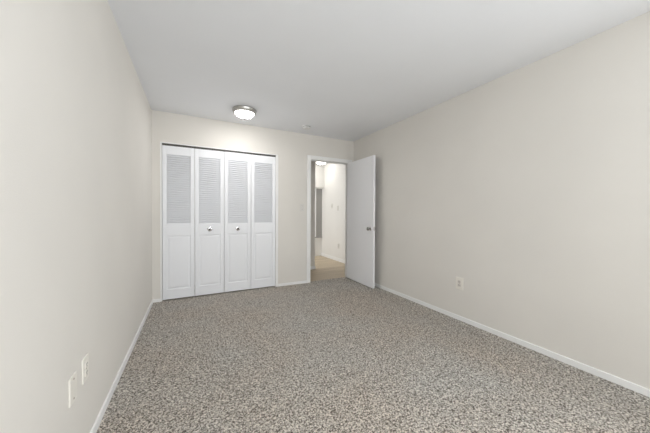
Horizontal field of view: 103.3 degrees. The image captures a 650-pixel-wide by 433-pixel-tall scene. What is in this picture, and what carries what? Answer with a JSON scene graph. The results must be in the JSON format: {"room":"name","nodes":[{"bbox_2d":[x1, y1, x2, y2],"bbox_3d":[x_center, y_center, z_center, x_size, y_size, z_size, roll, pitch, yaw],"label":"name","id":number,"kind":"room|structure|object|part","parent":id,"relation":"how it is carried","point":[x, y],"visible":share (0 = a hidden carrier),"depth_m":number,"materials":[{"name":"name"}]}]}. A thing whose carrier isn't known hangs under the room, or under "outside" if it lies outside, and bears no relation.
{"room":"empty bedroom","nodes":[
{"label":"empty bedroom","id":0,"kind":"room"},
{"bbox_2d":[0,0,151,432],"bbox_3d":[-0.980,-0.055,0.786,0.100,2.500,5.694,0,1,-27],"label":"wall","id":1,"kind":"structure","parent":0,"point":[76,111],"depth_m":1.07,"materials":[{"name":"grey paint"}]},
{"bbox_2d":[68,371,76,407],"bbox_3d":[-1.080,0.739,1.102,0.008,0.117,0.072,0,1,-27],"label":"blank wall plate","id":2,"kind":"object","parent":1,"relation":"attached to","point":[72,382],"visible":1,"depth_m":1.09,"materials":[{"name":"white plastic"}]},
{"bbox_2d":[82,353,88,384],"bbox_3d":[-1.144,0.727,1.230,0.010,0.117,0.072,0,1,-27],"label":"wall outlet","id":3,"kind":"object","parent":1,"relation":"attached to","point":[85,361],"visible":1,"depth_m":1.22,"materials":[{"name":"white plastic"}]},
{"bbox_2d":[90,299,152,432],"bbox_3d":[-0.936,1.127,0.827,0.012,0.077,5.494,0,1,-27],"label":"baseboard","id":4,"kind":"structure","parent":1,"relation":"attached to","point":[98,420],"depth_m":1.71,"materials":[{"name":"white wood"}]},
{"bbox_2d":[167,157,271,182],"bbox_3d":[-1.638,-0.101,3.999,1.862,2.500,0.626,0,1,-27],"label":"wall","id":5,"kind":"structure","parent":0,"point":[177,157],"depth_m":4.16,"materials":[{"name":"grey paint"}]},
{"bbox_2d":[152,110,353,298],"bbox_3d":[-0.625,-0.097,4.112,3.568,2.500,0.100,0,1,-27],"label":"wall","id":6,"kind":"structure","parent":0,"point":[292,149],"depth_m":4.01,"materials":[{"name":"grey paint"}]},
{"bbox_2d":[162,145,223,299],"bbox_3d":[-1.764,0.082,3.480,0.742,2.000,0.060,0,1,-27],"label":"bifold door","id":7,"kind":"structure","parent":6,"relation":"in","point":[192,208],"depth_m":3.47,"materials":[{"name":"white wood"}]},
{"bbox_3d":[-1.939,0.601,3.414,0.278,0.708,0.021,0,1,-27],"label":"raised panel","id":8,"kind":"part","parent":7,"relation":"part of","materials":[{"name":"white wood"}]},
{"bbox_3d":[-1.935,-0.355,3.404,0.278,0.904,0.027,0,1,-27],"label":"louver panel","id":9,"kind":"part","parent":7,"relation":"part of","materials":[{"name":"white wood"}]},
{"bbox_3d":[-1.607,0.601,3.584,0.276,0.708,0.021,0,1,-27],"label":"raised panel","id":10,"kind":"part","parent":7,"relation":"part of","materials":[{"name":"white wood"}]},
{"bbox_3d":[-1.603,-0.356,3.574,0.276,0.904,0.027,0,1,-27],"label":"louver panel","id":11,"kind":"part","parent":7,"relation":"part of","materials":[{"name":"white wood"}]},
{"bbox_2d":[160,142,277,301],"bbox_3d":[-1.443,0.068,3.691,1.552,2.053,0.106,0,1,-27],"label":"trim","id":12,"kind":"structure","parent":6,"relation":"attached to","point":[161,143],"depth_m":3.60,"materials":[{"name":"white wood"}]},
{"bbox_2d":[224,152,275,291],"bbox_3d":[-1.100,0.081,3.821,0.742,2.000,0.060,0,1,-27],"label":"bifold door","id":13,"kind":"structure","parent":6,"relation":"in","point":[249,205],"depth_m":3.81,"materials":[{"name":"white wood"}]},
{"bbox_3d":[-1.275,0.601,3.755,0.277,0.708,0.021,0,1,-27],"label":"raised panel","id":14,"kind":"part","parent":13,"relation":"part of","materials":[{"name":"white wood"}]},
{"bbox_3d":[-1.271,-0.356,3.745,0.277,0.904,0.027,0,1,-27],"label":"louver panel","id":15,"kind":"part","parent":13,"relation":"part of","materials":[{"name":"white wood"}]},
{"bbox_3d":[-0.943,0.600,3.925,0.277,0.708,0.021,0,1,-27],"label":"raised panel","id":16,"kind":"part","parent":13,"relation":"part of","materials":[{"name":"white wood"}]},
{"bbox_3d":[-0.939,-0.357,3.915,0.277,0.904,0.027,0,1,-27],"label":"louver panel","id":17,"kind":"part","parent":13,"relation":"part of","materials":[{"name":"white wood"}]},
{"bbox_2d":[278,280,306,286],"bbox_3d":[-0.518,1.088,4.122,0.485,0.072,0.012,0,1,-27],"label":"baseboard","id":18,"kind":"structure","parent":6,"relation":"attached to","point":[305,281],"depth_m":4.11,"materials":[{"name":"white wood"}]},
{"bbox_2d":[307,155,351,282],"bbox_3d":[0.066,0.042,4.460,0.866,2.101,0.114,0,1,-27],"label":"door frame","id":19,"kind":"structure","parent":6,"relation":"attached to","point":[310,158],"depth_m":4.24,"materials":[{"name":"white wood"}]},
{"bbox_2d":[346,155,375,287],"bbox_3d":[0.571,0.077,4.228,0.155,2.018,0.782,0,1,-27],"label":"door","id":20,"kind":"structure","parent":6,"relation":"in","point":[360,258],"depth_m":4.15,"materials":[{"name":"white wood"}]},
{"bbox_2d":[310,161,314,265],"bbox_3d":[-1.087,-0.109,4.892,1.932,2.500,0.100,0,1,-27],"label":"wall","id":21,"kind":"structure","parent":0,"point":[312,162],"depth_m":5.27,"materials":[{"name":"grey paint"}]},
{"bbox_2d":[315,238,321,255],"bbox_3d":[-1.361,-0.131,6.381,2.805,2.500,0.100,0,1,-27],"label":"wall","id":22,"kind":"structure","parent":0,"point":[318,241],"depth_m":6.95,"materials":[{"name":"beige paint"}]},
{"bbox_2d":[315,188,321,237],"bbox_3d":[-0.170,-0.098,6.912,0.201,1.337,0.045,0,1,-27],"label":"window","id":23,"kind":"structure","parent":22,"relation":"in","point":[318,191],"depth_m":6.91,"materials":[{"name":"white glass"}]},
{"bbox_2d":[315,164,324,187],"bbox_3d":[-1.297,-1.071,6.253,2.805,0.615,0.160,0,1,-27],"label":"bulkhead","id":24,"kind":"object","parent":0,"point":[319,169],"visible":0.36,"depth_m":6.76,"materials":[{"name":"beige paint"}]},
{"bbox_2d":[321,163,345,259],"bbox_3d":[0.469,-0.116,5.997,0.100,2.500,2.456,0,1,-27],"label":"wall","id":25,"kind":"structure","parent":0,"point":[333,192],"depth_m":6.39,"materials":[{"name":"beige paint"}]},
{"bbox_2d":[321,253,344,263],"bbox_3d":[0.413,1.052,5.986,0.012,0.105,2.256,0,1,-27],"label":"baseboard","id":26,"kind":"structure","parent":25,"relation":"attached to","point":[322,254],"depth_m":6.37,"materials":[{"name":"white wood"}]},
{"bbox_2d":[96,256,649,432],"bbox_3d":[0.108,1.146,2.687,3.568,0.060,7.850,0,1,-27],"label":"floor","id":27,"kind":"structure","parent":0,"point":[343,354],"depth_m":1.83,"materials":[{"name":"carpet"}]},
{"bbox_2d":[108,0,649,141],"bbox_3d":[0.422,-1.357,1.484,3.234,0.100,5.694,0,1,-27],"label":"ceiling","id":28,"kind":"structure","parent":0,"point":[349,70],"depth_m":2.02,"materials":[{"name":"white paint"}]},
{"bbox_2d":[232,105,256,119],"bbox_3d":[-1.009,-1.276,3.222,0.298,0.122,0.298,0,1,-27],"label":"ceiling lamp","id":29,"kind":"object","parent":28,"relation":"attached to","point":[242,111],"visible":1,"depth_m":3.14,"materials":[{"name":"white glass"}]},
{"bbox_3d":[-1.009,-1.269,3.222,0.236,0.049,0.236,0,1,-27],"label":"lamp shade","id":30,"kind":"part","parent":29,"relation":"part of","materials":[{"name":"white glass"}]},
{"bbox_2d":[302,125,310,129],"bbox_3d":[-0.272,-1.320,3.813,0.132,0.042,0.132,0,1,-27],"label":"smoke detector","id":31,"kind":"object","parent":28,"relation":"attached to","point":[306,127],"visible":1,"depth_m":3.78,"materials":[{"name":"white plastic"}]},
{"bbox_2d":[354,11,649,388],"bbox_3d":[1.832,-0.058,2.173,0.100,2.500,5.594,0,1,-27],"label":"wall","id":32,"kind":"structure","parent":0,"point":[529,186],"depth_m":2.14,"materials":[{"name":"grey paint"}]},
{"bbox_2d":[456,277,462,289],"bbox_3d":[1.457,0.725,2.786,0.010,0.130,0.084,0,1,-27],"label":"wall outlet","id":33,"kind":"object","parent":32,"relation":"attached to","point":[459,281],"visible":1,"depth_m":2.78,"materials":[{"name":"white plastic"}]},
{"bbox_2d":[375,283,649,396],"bbox_3d":[1.753,1.123,2.207,0.012,0.077,5.494,0,1,-27],"label":"baseboard","id":34,"kind":"structure","parent":32,"relation":"attached to","point":[632,386],"depth_m":2.13,"materials":[{"name":"white wood"}]}
]}

